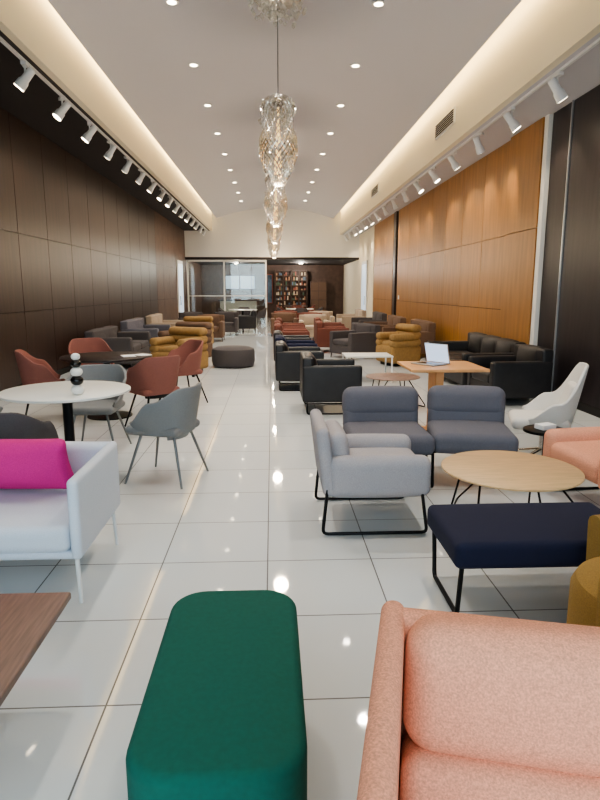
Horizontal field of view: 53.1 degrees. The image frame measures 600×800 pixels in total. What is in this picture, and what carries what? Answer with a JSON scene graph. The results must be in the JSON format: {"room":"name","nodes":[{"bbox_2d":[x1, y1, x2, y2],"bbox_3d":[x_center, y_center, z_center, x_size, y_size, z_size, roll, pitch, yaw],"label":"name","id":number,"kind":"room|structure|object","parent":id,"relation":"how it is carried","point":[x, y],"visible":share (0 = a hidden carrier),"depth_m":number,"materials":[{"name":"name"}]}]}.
{"room":"hotel lobby lounge","nodes":[
{"label":"hotel lobby lounge","id":0,"kind":"room"},
{"bbox_2d":[0,107,201,391],"bbox_3d":[-4.734,-4.161,15.553,0.180,5.650,35.500,0,10,-3],"label":"wall","id":1,"kind":"structure","parent":0,"point":[79,253],"depth_m":11.42,"materials":[{"name":"black wood"}]},
{"bbox_2d":[12,366,72,387],"bbox_3d":[-4.498,-0.891,13.111,0.014,0.100,29.500,0,10,-3],"label":"baseboard","id":2,"kind":"structure","parent":1,"relation":"attached to","point":[67,369],"depth_m":11.16,"materials":[{"name":"black"}]},
{"bbox_2d":[0,36,207,230],"bbox_3d":[-3.440,-4.927,12.471,0.036,0.029,29.000,0,10,-3],"label":"track","id":3,"kind":"object","parent":1,"relation":"attached to","point":[2,40],"visible":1,"depth_m":8.54,"materials":[{"name":"white metal"}]},
{"bbox_2d":[14,60,34,91],"bbox_3d":[-3.192,-3.737,6.949,0.246,0.315,0.140,-2,11,-10],"label":"track spotlight","id":4,"kind":"object","parent":3,"relation":"hanging from","point":[22,82],"visible":1,"depth_m":6.91,"materials":[{"name":"white metal"}]},
{"bbox_2d":[52,95,70,120],"bbox_3d":[-3.247,-3.962,8.172,0.246,0.315,0.140,-7,13,-34],"label":"track spotlight","id":5,"kind":"object","parent":3,"relation":"hanging from","point":[59,113],"visible":1,"depth_m":8.14,"materials":[{"name":"white metal"}]},
{"bbox_2d":[81,121,96,143],"bbox_3d":[-3.306,-4.188,9.403,0.246,0.315,0.140,-4,11,-19],"label":"track spotlight","id":6,"kind":"object","parent":3,"relation":"hanging from","point":[87,136],"visible":1,"depth_m":9.37,"materials":[{"name":"white metal"}]},
{"bbox_2d":[104,141,116,160],"bbox_3d":[-3.364,-4.414,10.638,0.246,0.315,0.140,2,11,12],"label":"track spotlight","id":7,"kind":"object","parent":3,"relation":"hanging from","point":[109,154],"visible":1,"depth_m":10.60,"materials":[{"name":"white metal"}]},
{"bbox_2d":[121,156,131,173],"bbox_3d":[-3.421,-4.640,11.868,0.246,0.315,0.140,4,11,19],"label":"track spotlight","id":8,"kind":"object","parent":3,"relation":"hanging from","point":[125,169],"visible":1,"depth_m":11.83,"materials":[{"name":"white metal"}]},
{"bbox_2d":[135,169,145,184],"bbox_3d":[-3.479,-4.865,13.094,0.246,0.315,0.140,2,11,11],"label":"track spotlight","id":9,"kind":"object","parent":3,"relation":"hanging from","point":[139,179],"visible":1,"depth_m":13.06,"materials":[{"name":"white metal"}]},
{"bbox_2d":[147,179,156,193],"bbox_3d":[-3.537,-5.090,14.317,0.246,0.315,0.140,-2,11,-13],"label":"track spotlight","id":10,"kind":"object","parent":3,"relation":"hanging from","point":[150,189],"visible":1,"depth_m":14.28,"materials":[{"name":"white metal"}]},
{"bbox_2d":[0,30,209,230],"bbox_3d":[-4.032,-4.977,12.383,1.350,0.100,29.500,0,10,-3],"label":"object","id":11,"kind":"structure","parent":1,"relation":"attached to","point":[35,106],"depth_m":9.99,"materials":[{"name":"black"}]},
{"bbox_2d":[176,260,183,317],"bbox_3d":[-5.043,-4.512,25.500,0.109,2.750,1.400,0,10,-3],"label":"window","id":12,"kind":"structure","parent":1,"relation":"in","point":[179,264],"depth_m":25.18,"materials":[{"name":"white paint"}]},
{"bbox_2d":[184,208,359,256],"bbox_3d":[-1.242,-7.775,27.074,7.900,2.600,0.120,0,10,-3],"label":"wall","id":13,"kind":"structure","parent":0,"point":[242,233],"depth_m":27.08,"materials":[{"name":"white paint"}]},
{"bbox_2d":[0,0,211,230],"bbox_3d":[-3.307,-5.598,12.303,0.100,1.350,29.500,0,10,-3],"label":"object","id":14,"kind":"structure","parent":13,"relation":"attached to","point":[35,27],"depth_m":8.67,"materials":[{"name":"beige paint"}]},
{"bbox_2d":[185,257,358,264],"bbox_3d":[-1.380,-6.986,30.255,8.300,0.100,6.100,0,10,-3],"label":"trim","id":15,"kind":"structure","parent":13,"relation":"attached to","point":[278,260],"depth_m":28.24,"materials":[{"name":"black wood"}]},
{"bbox_2d":[340,0,599,234],"bbox_3d":[2.536,-5.573,12.582,0.100,1.500,29.500,0,10,-3],"label":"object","id":16,"kind":"structure","parent":13,"relation":"attached to","point":[537,36],"depth_m":8.45,"materials":[{"name":"beige paint"}]},
{"bbox_2d":[371,183,378,197],"bbox_3d":[2.224,-6.204,17.795,0.039,0.260,1.200,0,10,-3],"label":"air vent","id":17,"kind":"object","parent":16,"relation":"attached to","point":[375,190],"visible":1,"depth_m":17.65,"materials":[{"name":"beige metal"}]},
{"bbox_2d":[435,106,455,139],"bbox_3d":[2.560,-4.888,10.622,0.039,0.260,1.200,0,10,-3],"label":"air vent","id":18,"kind":"object","parent":16,"relation":"attached to","point":[449,119],"visible":1,"depth_m":10.50,"materials":[{"name":"beige metal"}]},
{"bbox_2d":[201,265,343,317],"bbox_3d":[-1.518,-6.101,33.465,8.300,3.000,0.100,0,10,-3],"label":"wall","id":19,"kind":"structure","parent":0,"point":[212,283],"depth_m":33.35,"materials":[{"name":"brown wood"}]},
{"bbox_2d":[225,275,256,289],"bbox_3d":[-3.311,-6.511,33.178,1.800,0.810,0.130,0,10,-3],"label":"window","id":20,"kind":"structure","parent":19,"relation":"in","point":[232,282],"depth_m":33.16,"materials":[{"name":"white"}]},
{"bbox_2d":[267,274,272,302],"bbox_3d":[-1.688,-6.176,33.321,0.350,1.600,0.100,0,10,-3],"label":"framed artwork","id":21,"kind":"object","parent":19,"relation":"attached to","point":[269,276],"visible":0.82,"depth_m":33.28,"materials":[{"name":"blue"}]},
{"bbox_2d":[48,0,521,218],"bbox_3d":[-0.441,-5.760,12.408,5.260,0.530,29.500,0,10,-3],"label":"ceiling","id":22,"kind":"structure","parent":0,"point":[407,52],"depth_m":9.72,"materials":[{"name":"grey paint"}]},
{"bbox_2d":[166,0,178,5],"bbox_3d":[-1.576,-4.895,7.373,0.170,0.024,0.170,0,10,-3],"label":"recessed light","id":23,"kind":"object","parent":22,"relation":"in","point":[170,2],"depth_m":7.37,"materials":[{"name":"white"}]},
{"bbox_2d":[264,188,280,252],"bbox_3d":[-0.955,-6.571,22.137,0.699,2.265,0.723,-6,12,-30],"label":"pendant chandelier","id":24,"kind":"object","parent":22,"relation":"hanging from","point":[274,248],"visible":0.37,"depth_m":22.18,"materials":[{"name":"clear glass"}]},
{"bbox_2d":[258,112,288,226],"bbox_3d":[-0.518,-4.858,12.803,0.699,2.265,0.723,-6,12,-30],"label":"pendant chandelier","id":25,"kind":"object","parent":22,"relation":"hanging from","point":[269,211],"visible":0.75,"depth_m":12.80,"materials":[{"name":"clear glass"}]},
{"bbox_2d":[262,163,284,243],"bbox_3d":[-0.744,-5.742,17.617,0.699,2.265,0.723,-6,12,-30],"label":"pendant chandelier","id":26,"kind":"object","parent":22,"relation":"hanging from","point":[275,239],"visible":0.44,"depth_m":17.66,"materials":[{"name":"clear glass"}]},
{"bbox_2d":[248,0,306,186],"bbox_3d":[-0.278,-3.921,7.694,0.699,2.265,0.723,-6,12,-30],"label":"pendant chandelier","id":27,"kind":"object","parent":22,"relation":"hanging from","point":[273,7],"visible":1,"depth_m":7.65,"materials":[{"name":"clear glass"}]},
{"bbox_2d":[372,0,384,6],"bbox_3d":[0.981,-4.946,7.484,0.170,0.024,0.170,0,10,-3],"label":"recessed light","id":28,"kind":"object","parent":22,"relation":"in","point":[377,3],"depth_m":7.46,"materials":[{"name":"white"}]},
{"bbox_2d":[0,318,599,799],"bbox_3d":[-0.699,-1.357,16.257,9.300,0.120,35.500,0,10,-3],"label":"floor","id":29,"kind":"structure","parent":0,"point":[252,520],"depth_m":3.28,"materials":[{"name":"tile"}]},
{"bbox_2d":[0,412,58,438],"bbox_3d":[-1.944,0.425,4.031,0.583,0.795,0.550,1,10,5],"label":"dining chair","id":30,"kind":"object","parent":29,"relation":"on","point":[12,425],"visible":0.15,"depth_m":3.79,"materials":[{"name":"grey fabric"}]},
{"bbox_2d":[0,592,70,706],"bbox_3d":[-1.407,1.023,1.852,1.100,0.401,0.950,0,10,-3],"label":"coffee table","id":31,"kind":"object","parent":29,"relation":"on","point":[26,619],"visible":1,"depth_m":2.07,"materials":[{"name":"brown wood"}]},
{"bbox_2d":[14,349,65,414],"bbox_3d":[-3.042,-0.168,7.098,0.550,0.855,0.583,-4,11,-22],"label":"dining chair","id":32,"kind":"object","parent":29,"relation":"on","point":[32,370],"visible":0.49,"depth_m":6.84,"materials":[{"name":"fabric"}]},
{"bbox_2d":[0,441,119,602],"bbox_3d":[-1.954,0.633,3.256,1.758,0.661,0.790,0,10,-3],"label":"armchair","id":33,"kind":"object","parent":29,"relation":"on","point":[36,524],"visible":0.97,"depth_m":3.04,"materials":[{"name":"fabric"}]},
{"bbox_2d":[0,438,73,488],"bbox_3d":[-1.579,0.355,3.319,0.624,0.313,0.229,0,10,0],"label":"cushion","id":34,"kind":"object","parent":33,"relation":"on","point":[24,463],"visible":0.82,"depth_m":3.23,"materials":[{"name":"fabric"}]},
{"bbox_2d":[0,380,130,440],"bbox_3d":[-1.882,0.285,4.900,1.000,0.750,1.000,0,10,-3],"label":"round dining table","id":35,"kind":"object","parent":29,"relation":"on","point":[48,392],"visible":0.66,"depth_m":4.79,"materials":[{"name":"white laminate"}]},
{"bbox_2d":[70,353,84,394],"bbox_3d":[-1.700,-0.198,4.566,0.100,0.318,0.100,0,10,-3],"label":"striped vase","id":36,"kind":"object","parent":35,"relation":"on","point":[76,380],"visible":1,"depth_m":4.54,"materials":[{"name":"white ceramic"}]},
{"bbox_2d":[68,338,113,364],"bbox_3d":[-2.893,-0.409,8.353,0.583,0.875,0.550,-7,12,-32],"label":"dining chair","id":37,"kind":"object","parent":29,"relation":"on","point":[77,345],"visible":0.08,"depth_m":8.49,"materials":[{"name":"fabric"}]},
{"bbox_2d":[65,364,131,443],"bbox_3d":[-1.963,0.091,5.794,0.583,0.815,0.550,0,10,-1],"label":"dining chair","id":38,"kind":"object","parent":29,"relation":"on","point":[91,372],"visible":0.66,"depth_m":5.88,"materials":[{"name":"fabric"}]},
{"bbox_2d":[59,351,151,419],"bbox_3d":[-2.359,-0.172,7.389,1.080,0.750,1.080,0,10,-3],"label":"dining table","id":39,"kind":"object","parent":29,"relation":"on","point":[108,357],"visible":0.66,"depth_m":7.23,"materials":[{"name":"black wood"}]},
{"bbox_2d":[84,326,150,366],"bbox_3d":[-3.791,-1.146,12.640,0.910,0.773,1.908,0,10,-3],"label":"sofa","id":40,"kind":"object","parent":29,"relation":"on","point":[134,341],"visible":0.61,"depth_m":12.25,"materials":[{"name":"grey fabric"}]},
{"bbox_2d":[120,318,170,338],"bbox_3d":[-3.920,-1.675,15.386,0.910,0.823,1.908,0,10,-3],"label":"sofa","id":41,"kind":"object","parent":29,"relation":"on","point":[135,324],"visible":0.34,"depth_m":14.79,"materials":[{"name":"fabric"}]},
{"bbox_2d":[124,355,179,426],"bbox_3d":[-1.638,-0.097,6.763,0.583,0.835,0.550,-9,14,-42],"label":"dining chair","id":42,"kind":"object","parent":29,"relation":"on","point":[151,377],"visible":0.86,"depth_m":6.53,"materials":[{"name":"fabric"}]},
{"bbox_2d":[145,313,182,326],"bbox_3d":[-4.054,-2.198,18.235,0.910,0.823,1.808,0,10,-3],"label":"sofa","id":43,"kind":"object","parent":29,"relation":"on","point":[157,318],"visible":0.29,"depth_m":17.80,"materials":[{"name":"fabric"}]},
{"bbox_2d":[124,382,208,488],"bbox_3d":[-1.087,0.259,4.938,0.550,0.795,0.583,3,11,15],"label":"dining chair","id":44,"kind":"object","parent":29,"relation":"on","point":[172,417],"visible":1,"depth_m":4.71,"materials":[{"name":"plastic"}]},
{"bbox_2d":[149,326,208,370],"bbox_3d":[-2.271,-0.940,11.328,0.840,0.840,0.810,5,12,27],"label":"tufted armchair","id":45,"kind":"object","parent":29,"relation":"on","point":[160,346],"visible":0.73,"depth_m":11.30,"materials":[{"name":"leather"}]},
{"bbox_2d":[158,339,207,402],"bbox_3d":[-1.618,-0.391,8.310,0.550,0.855,0.583,-8,13,-37],"label":"dining chair","id":46,"kind":"object","parent":29,"relation":"on","point":[190,351],"visible":0.74,"depth_m":8.23,"materials":[{"name":"fabric"}]},
{"bbox_2d":[158,321,212,357],"bbox_3d":[-2.508,-1.282,13.188,0.920,0.840,0.860,5,12,27],"label":"tufted armchair","id":47,"kind":"object","parent":29,"relation":"on","point":[207,325],"visible":0.28,"depth_m":13.20,"materials":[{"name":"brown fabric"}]},
{"bbox_2d":[178,312,202,319],"bbox_3d":[-3.657,-2.608,20.524,0.858,0.803,0.810,-4,11,-22],"label":"armchair","id":48,"kind":"object","parent":29,"relation":"on","point":[182,315],"visible":0.14,"depth_m":20.62,"materials":[{"name":"fabric"}]},
{"bbox_2d":[183,316,213,343],"bbox_3d":[-2.744,-1.804,16.033,0.820,0.840,0.860,0,10,-3],"label":"tufted armchair","id":49,"kind":"object","parent":29,"relation":"on","point":[186,318],"visible":0.21,"depth_m":16.14,"materials":[{"name":"leather"}]},
{"bbox_2d":[197,314,224,341],"bbox_3d":[-2.755,-2.218,18.400,0.858,0.803,0.810,0,10,-3],"label":"armchair","id":50,"kind":"object","parent":29,"relation":"on","point":[218,321],"visible":0.55,"depth_m":18.25,"materials":[{"name":"fabric"}]},
{"bbox_2d":[126,590,306,799],"bbox_3d":[-0.216,0.994,1.821,0.440,0.468,0.880,0,10,-3],"label":"ottoman","id":51,"kind":"object","parent":29,"relation":"on","point":[221,716],"visible":1,"depth_m":1.57,"materials":[{"name":"fabric"}]},
{"bbox_2d":[186,260,266,323],"bbox_3d":[-3.330,-4.944,27.491,3.620,2.880,0.070,0,10,-3],"label":"glass wall","id":52,"kind":"structure","parent":29,"relation":"on","point":[187,261],"depth_m":27.35,"materials":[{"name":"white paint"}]},
{"bbox_2d":[214,311,238,333],"bbox_3d":[-2.566,-2.654,20.771,0.858,0.803,0.810,0,10,-3],"label":"armchair","id":53,"kind":"object","parent":29,"relation":"on","point":[231,318],"visible":0.59,"depth_m":20.91,"materials":[{"name":"fabric"}]},
{"bbox_2d":[212,345,254,367],"bbox_3d":[-1.366,-0.898,12.290,0.880,0.410,0.880,0,10,-3],"label":"pouf","id":54,"kind":"object","parent":29,"relation":"on","point":[230,356],"visible":1,"depth_m":11.94,"materials":[{"name":"fabric"}]},
{"bbox_2d":[218,300,257,314],"bbox_3d":[-3.122,-4.560,30.466,2.000,1.050,0.800,0,10,-3],"label":"countertop","id":55,"kind":"structure","parent":29,"relation":"on","point":[230,304],"depth_m":30.12,"materials":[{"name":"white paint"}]},
{"bbox_2d":[237,307,250,314],"bbox_3d":[-2.392,-3.546,25.614,0.583,0.815,0.550,0,10,-3],"label":"dining chair","id":56,"kind":"object","parent":29,"relation":"on","point":[239,312],"visible":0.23,"depth_m":25.76,"materials":[{"name":"grey fabric"}]},
{"bbox_2d":[238,310,256,330],"bbox_3d":[-2.044,-2.982,22.562,0.810,0.803,0.858,0,10,-3],"label":"armchair","id":57,"kind":"object","parent":29,"relation":"on","point":[245,321],"visible":0.7,"depth_m":22.16,"materials":[{"name":"grey fabric"}]},
{"bbox_2d":[256,308,266,325],"bbox_3d":[-1.644,-3.423,24.943,0.550,0.815,0.583,0,10,-3],"label":"dining chair","id":58,"kind":"object","parent":29,"relation":"on","point":[261,314],"visible":0.81,"depth_m":24.70,"materials":[{"name":"grey fabric"}]},
{"bbox_2d":[271,312,297,336],"bbox_3d":[-0.545,-2.570,20.372,0.908,0.783,0.860,0,10,-3],"label":"lounge armchair","id":59,"kind":"object","parent":29,"relation":"on","point":[287,317],"visible":0.61,"depth_m":20.55,"materials":[{"name":"brown fabric"}]},
{"bbox_2d":[274,320,305,328],"bbox_3d":[-0.260,-1.632,15.260,0.810,0.783,0.858,0,10,-3],"label":"armchair","id":60,"kind":"object","parent":29,"relation":"on","point":[275,321],"visible":0.17,"depth_m":15.52,"materials":[{"name":"brown fabric"}]},
{"bbox_2d":[276,318,304,325],"bbox_3d":[-0.279,-1.903,16.736,0.810,0.783,0.858,0,10,-3],"label":"armchair","id":61,"kind":"object","parent":29,"relation":"on","point":[279,319],"visible":0.22,"depth_m":16.30,"materials":[{"name":"brown fabric"}]},
{"bbox_2d":[275,270,306,310],"bbox_3d":[-0.474,-5.737,32.588,1.730,2.600,0.350,0,10,-3],"label":"display shelf","id":62,"kind":"object","parent":29,"relation":"on","point":[290,285],"visible":0.8,"depth_m":32.52,"materials":[{"name":"brown wood"}]},
{"bbox_2d":[274,323,309,337],"bbox_3d":[-0.200,-1.398,13.983,0.810,0.783,0.858,0,10,-3],"label":"armchair","id":63,"kind":"object","parent":29,"relation":"on","point":[277,326],"visible":0.23,"depth_m":13.54,"materials":[{"name":"brown fabric"}]},
{"bbox_2d":[273,330,311,360],"bbox_3d":[-0.163,-1.036,12.117,0.750,0.742,0.808,0,10,-3],"label":"armchair","id":64,"kind":"object","parent":29,"relation":"on","point":[276,332],"visible":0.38,"depth_m":11.83,"materials":[{"name":"leather"}]},
{"bbox_2d":[275,335,317,346],"bbox_3d":[-0.083,-0.801,10.841,0.750,0.742,0.808,0,10,-3],"label":"armchair","id":65,"kind":"object","parent":29,"relation":"on","point":[290,343],"visible":0.19,"depth_m":10.47,"materials":[{"name":"blue fabric"}]},
{"bbox_2d":[275,340,323,390],"bbox_3d":[-0.023,-0.567,9.564,0.750,0.742,0.808,0,10,-3],"label":"armchair","id":66,"kind":"object","parent":29,"relation":"on","point":[287,359],"visible":0.75,"depth_m":9.16,"materials":[{"name":"leather"}]},
{"bbox_2d":[299,314,328,336],"bbox_3d":[0.423,-2.307,18.939,0.908,0.783,0.860,0,10,-3],"label":"lounge armchair","id":67,"kind":"object","parent":29,"relation":"on","point":[307,319],"visible":0.29,"depth_m":19.11,"materials":[{"name":"beige fabric"}]},
{"bbox_2d":[310,281,326,310],"bbox_3d":[1.000,-5.547,33.216,0.900,2.000,0.620,0,10,-3],"label":"storage cabinet","id":68,"kind":"object","parent":29,"relation":"on","point":[318,289],"visible":0.71,"depth_m":32.86,"materials":[{"name":"brown wood"}]},
{"bbox_2d":[309,311,334,321],"bbox_3d":[0.784,-2.852,21.910,0.908,0.783,0.860,0,10,-3],"label":"lounge armchair","id":69,"kind":"object","parent":29,"relation":"on","point":[330,317],"visible":0.22,"depth_m":22.10,"materials":[{"name":"beige fabric"}]},
{"bbox_2d":[314,317,344,338],"bbox_3d":[0.810,-1.948,16.983,0.810,0.783,0.858,0,10,-3],"label":"armchair","id":70,"kind":"object","parent":29,"relation":"on","point":[315,318],"visible":0.3,"depth_m":16.90,"materials":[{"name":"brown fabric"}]},
{"bbox_2d":[300,352,361,414],"bbox_3d":[0.380,-0.245,7.810,0.750,0.742,0.808,0,10,-3],"label":"armchair","id":71,"kind":"object","parent":29,"relation":"on","point":[321,380],"visible":0.89,"depth_m":7.41,"materials":[{"name":"leather"}]},
{"bbox_2d":[315,320,348,346],"bbox_3d":[0.793,-1.623,15.210,0.810,0.783,0.858,0,10,-3],"label":"armchair","id":72,"kind":"object","parent":29,"relation":"on","point":[322,333],"visible":0.68,"depth_m":14.78,"materials":[{"name":"brown fabric"}]},
{"bbox_2d":[336,309,365,329],"bbox_3d":[1.942,-3.061,22.938,0.910,0.823,1.908,0,10,-3],"label":"sofa","id":73,"kind":"object","parent":29,"relation":"on","point":[345,319],"visible":0.54,"depth_m":22.03,"materials":[{"name":"fabric"}]},
{"bbox_2d":[329,323,379,358],"bbox_3d":[1.267,-1.374,13.855,0.860,0.783,0.858,-7,12,-32],"label":"armchair","id":74,"kind":"object","parent":29,"relation":"on","point":[362,339],"visible":0.81,"depth_m":13.61,"materials":[{"name":"fabric"}]},
{"bbox_2d":[342,352,392,382],"bbox_3d":[1.149,-0.561,10.332,0.800,0.452,0.600,0,10,-3],"label":"side table","id":75,"kind":"object","parent":29,"relation":"on","point":[385,355],"visible":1,"depth_m":10.11,"materials":[{"name":"white metal"}]},
{"bbox_2d":[351,311,386,329],"bbox_3d":[2.280,-2.522,20.000,0.910,0.823,1.908,0,10,-3],"label":"sofa","id":76,"kind":"object","parent":29,"relation":"on","point":[377,316],"visible":0.42,"depth_m":20.03,"materials":[{"name":"grey fabric"}]},
{"bbox_2d":[310,409,430,534],"bbox_3d":[0.451,0.459,4.095,0.735,0.698,0.710,0,10,-3],"label":"lounge chair","id":77,"kind":"object","parent":29,"relation":"on","point":[349,466],"visible":1,"depth_m":3.77,"materials":[{"name":"fabric"}]},
{"bbox_2d":[363,315,405,331],"bbox_3d":[2.409,-2.017,17.249,0.910,0.823,1.908,0,10,-3],"label":"sofa","id":78,"kind":"object","parent":29,"relation":"on","point":[393,320],"visible":0.34,"depth_m":16.98,"materials":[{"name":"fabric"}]},
{"bbox_2d":[342,386,434,487],"bbox_3d":[0.707,0.282,4.982,0.660,0.724,0.744,0,10,-3],"label":"lounge chair","id":79,"kind":"object","parent":29,"relation":"on","point":[366,409],"visible":0.86,"depth_m":5.10,"materials":[{"name":"fabric"}]},
{"bbox_2d":[366,373,424,406],"bbox_3d":[1.272,-0.122,8.055,0.792,0.409,0.776,0,10,-3],"label":"round side table","id":80,"kind":"object","parent":29,"relation":"on","point":[387,377],"visible":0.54,"depth_m":7.96,"materials":[{"name":"brown wood"}]},
{"bbox_2d":[376,323,421,366],"bbox_3d":[2.051,-1.157,12.506,0.730,0.840,0.740,-4,11,-22],"label":"tufted armchair","id":81,"kind":"object","parent":29,"relation":"on","point":[403,344],"visible":0.97,"depth_m":12.24,"materials":[{"name":"leather"}]},
{"bbox_2d":[382,319,435,352],"bbox_3d":[2.629,-1.549,14.699,0.910,0.823,1.908,0,10,-3],"label":"sofa","id":82,"kind":"object","parent":29,"relation":"on","point":[428,331],"visible":0.35,"depth_m":13.80,"materials":[{"name":"fabric"}]},
{"bbox_2d":[397,361,489,429],"bbox_3d":[1.508,-0.005,6.482,0.800,0.750,0.750,0,10,-3],"label":"oak desk","id":83,"kind":"object","parent":29,"relation":"on","point":[435,374],"visible":0.36,"depth_m":6.29,"materials":[{"name":"brown wood"}]},
{"bbox_2d":[411,342,449,366],"bbox_3d":[1.406,-0.494,6.453,0.272,0.221,0.320,-8,13,-37],"label":"laptop","id":84,"kind":"object","parent":83,"relation":"on","point":[439,353],"visible":1,"depth_m":6.49,"materials":[{"name":"silver metal"}]},
{"bbox_2d":[425,385,518,456],"bbox_3d":[1.412,0.277,5.014,0.660,0.724,0.744,1,10,7],"label":"lounge chair","id":85,"kind":"object","parent":29,"relation":"on","point":[460,418],"visible":0.87,"depth_m":5.11,"materials":[{"name":"fabric"}]},
{"bbox_2d":[425,332,525,384],"bbox_3d":[2.891,-0.700,10.185,0.960,0.783,2.308,0,10,-3],"label":"sofa","id":86,"kind":"object","parent":29,"relation":"on","point":[477,344],"visible":0.39,"depth_m":10.00,"materials":[{"name":"black leather"}]},
{"bbox_2d":[357,600,599,799],"bbox_3d":[0.643,0.964,1.111,1.050,0.784,0.860,2,11,11],"label":"armchair","id":87,"kind":"object","parent":29,"relation":"on","point":[463,706],"visible":1,"depth_m":1.30,"materials":[{"name":"fabric"}]},
{"bbox_2d":[467,344,552,398],"bbox_3d":[2.924,-0.376,8.414,0.860,0.783,0.858,-1,10,-8],"label":"armchair","id":88,"kind":"object","parent":29,"relation":"on","point":[527,373],"visible":0.84,"depth_m":8.03,"materials":[{"name":"black leather"}]},
{"bbox_2d":[441,450,584,503],"bbox_3d":[1.416,0.631,3.982,0.969,0.399,0.948,0,10,-3],"label":"coffee table","id":89,"kind":"object","parent":29,"relation":"on","point":[496,469],"visible":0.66,"depth_m":3.85,"materials":[{"name":"brown wood"}]},
{"bbox_2d":[427,502,599,612],"bbox_3d":[1.160,0.797,3.050,0.920,0.410,0.550,0,10,-3],"label":"bench","id":90,"kind":"object","parent":29,"relation":"on","point":[490,535],"visible":0.93,"depth_m":2.87,"materials":[{"name":"fabric"}]},
{"bbox_2d":[523,424,561,455],"bbox_3d":[2.002,0.443,4.938,0.340,0.425,0.340,0,10,-3],"label":"side table","id":91,"kind":"object","parent":29,"relation":"on","point":[530,429],"visible":0.3,"depth_m":4.87,"materials":[{"name":"black metal"}]},
{"bbox_2d":[534,422,555,430],"bbox_3d":[2.002,0.215,4.896,0.140,0.040,0.100,-4,11,-22],"label":"box","id":92,"kind":"object","parent":91,"relation":"on","point":[546,425],"visible":0.94,"depth_m":4.87,"materials":[{"name":"white paper"}]},
{"bbox_2d":[508,362,588,453],"bbox_3d":[2.259,0.103,5.491,0.631,0.893,0.681,3,11,15],"label":"chair","id":93,"kind":"object","parent":29,"relation":"on","point":[558,407],"visible":0.88,"depth_m":5.36,"materials":[{"name":"white plastic"}]},
{"bbox_2d":[543,427,599,490],"bbox_3d":[2.290,0.429,4.258,0.795,0.698,0.830,-1,10,-8],"label":"armchair","id":94,"kind":"object","parent":29,"relation":"on","point":[579,447],"visible":0.78,"depth_m":4.37,"materials":[{"name":"fabric"}]},
{"bbox_2d":[566,515,599,626],"bbox_3d":[1.405,0.741,2.283,0.698,0.798,0.766,4,11,22],"label":"tub chair","id":95,"kind":"object","parent":29,"relation":"on","point":[584,590],"visible":0.58,"depth_m":2.35,"materials":[{"name":"fabric"}]},
{"bbox_2d":[343,85,599,408],"bbox_3d":[3.307,-4.154,15.932,0.240,5.500,35.500,0,10,-3],"label":"wall","id":96,"kind":"structure","parent":0,"point":[479,251],"depth_m":9.83,"materials":[{"name":"brown wood"}]},
{"bbox_2d":[361,260,367,316],"bbox_3d":[2.738,-4.577,25.852,0.109,2.750,1.400,0,10,-3],"label":"window","id":97,"kind":"structure","parent":96,"relation":"in","point":[364,283],"depth_m":25.52,"materials":[{"name":"white paint"}]},
{"bbox_2d":[342,32,599,234],"bbox_3d":[3.086,-4.889,12.733,1.000,0.100,29.500,0,10,-3],"label":"trim","id":98,"kind":"structure","parent":96,"relation":"attached to","point":[583,75],"depth_m":8.76,"materials":[{"name":"grey paint"}]},
{"bbox_2d":[345,37,599,233],"bbox_3d":[2.664,-4.830,12.775,0.036,0.029,29.000,0,10,-3],"label":"track","id":99,"kind":"object","parent":98,"relation":"attached to","point":[597,41],"visible":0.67,"depth_m":8.04,"materials":[{"name":"white metal"}]},
{"bbox_2d":[401,188,409,202],"bbox_3d":[2.584,-5.011,14.720,0.246,0.315,0.140,-9,14,-40],"label":"track spotlight","id":100,"kind":"object","parent":99,"relation":"hanging from","point":[405,197],"visible":1,"depth_m":14.69,"materials":[{"name":"white metal"}]},
{"bbox_2d":[413,179,423,193],"bbox_3d":[2.646,-4.769,13.399,0.246,0.315,0.140,6,12,31],"label":"track spotlight","id":101,"kind":"object","parent":99,"relation":"hanging from","point":[418,187],"visible":1,"depth_m":13.37,"materials":[{"name":"white metal"}]},
{"bbox_2d":[428,166,439,182],"bbox_3d":[2.708,-4.529,12.094,0.246,0.315,0.140,5,11,24],"label":"track spotlight","id":102,"kind":"object","parent":99,"relation":"hanging from","point":[435,178],"visible":1,"depth_m":12.06,"materials":[{"name":"white metal"}]},
{"bbox_2d":[448,151,459,170],"bbox_3d":[2.771,-4.290,10.795,0.246,0.315,0.140,-2,11,-12],"label":"track spotlight","id":103,"kind":"object","parent":99,"relation":"hanging from","point":[455,165],"visible":1,"depth_m":10.76,"materials":[{"name":"white metal"}]},
{"bbox_2d":[473,132,484,154],"bbox_3d":[2.829,-4.052,9.493,0.246,0.315,0.140,-8,13,-38],"label":"track spotlight","id":104,"kind":"object","parent":99,"relation":"hanging from","point":[479,148],"visible":1,"depth_m":9.46,"materials":[{"name":"white metal"}]},
{"bbox_2d":[503,106,520,132],"bbox_3d":[2.893,-3.810,8.177,0.246,0.315,0.140,1,11,8],"label":"track spotlight","id":105,"kind":"object","parent":99,"relation":"hanging from","point":[513,124],"visible":1,"depth_m":8.14,"materials":[{"name":"white metal"}]},
{"bbox_2d":[548,71,567,102],"bbox_3d":[2.954,-3.571,6.874,0.246,0.315,0.140,-2,11,-12],"label":"track spotlight","id":106,"kind":"object","parent":99,"relation":"hanging from","point":[559,93],"visible":1,"depth_m":6.84,"materials":[{"name":"white metal"}]},
{"bbox_2d":[551,100,574,391],"bbox_3d":[3.603,-1.985,8.267,0.020,4.000,0.030,0,10,-3],"label":"trim","id":107,"kind":"structure","parent":96,"relation":"attached to","point":[573,101],"depth_m":8.21,"materials":[{"name":"silver metal"}]},
{"bbox_2d":[577,402,599,417],"bbox_3d":[3.817,0.765,4.085,0.014,0.100,10.400,0,10,-3],"label":"baseboard","id":108,"kind":"structure","parent":96,"relation":"attached to","point":[585,408],"depth_m":7.57,"materials":[{"name":"black"}]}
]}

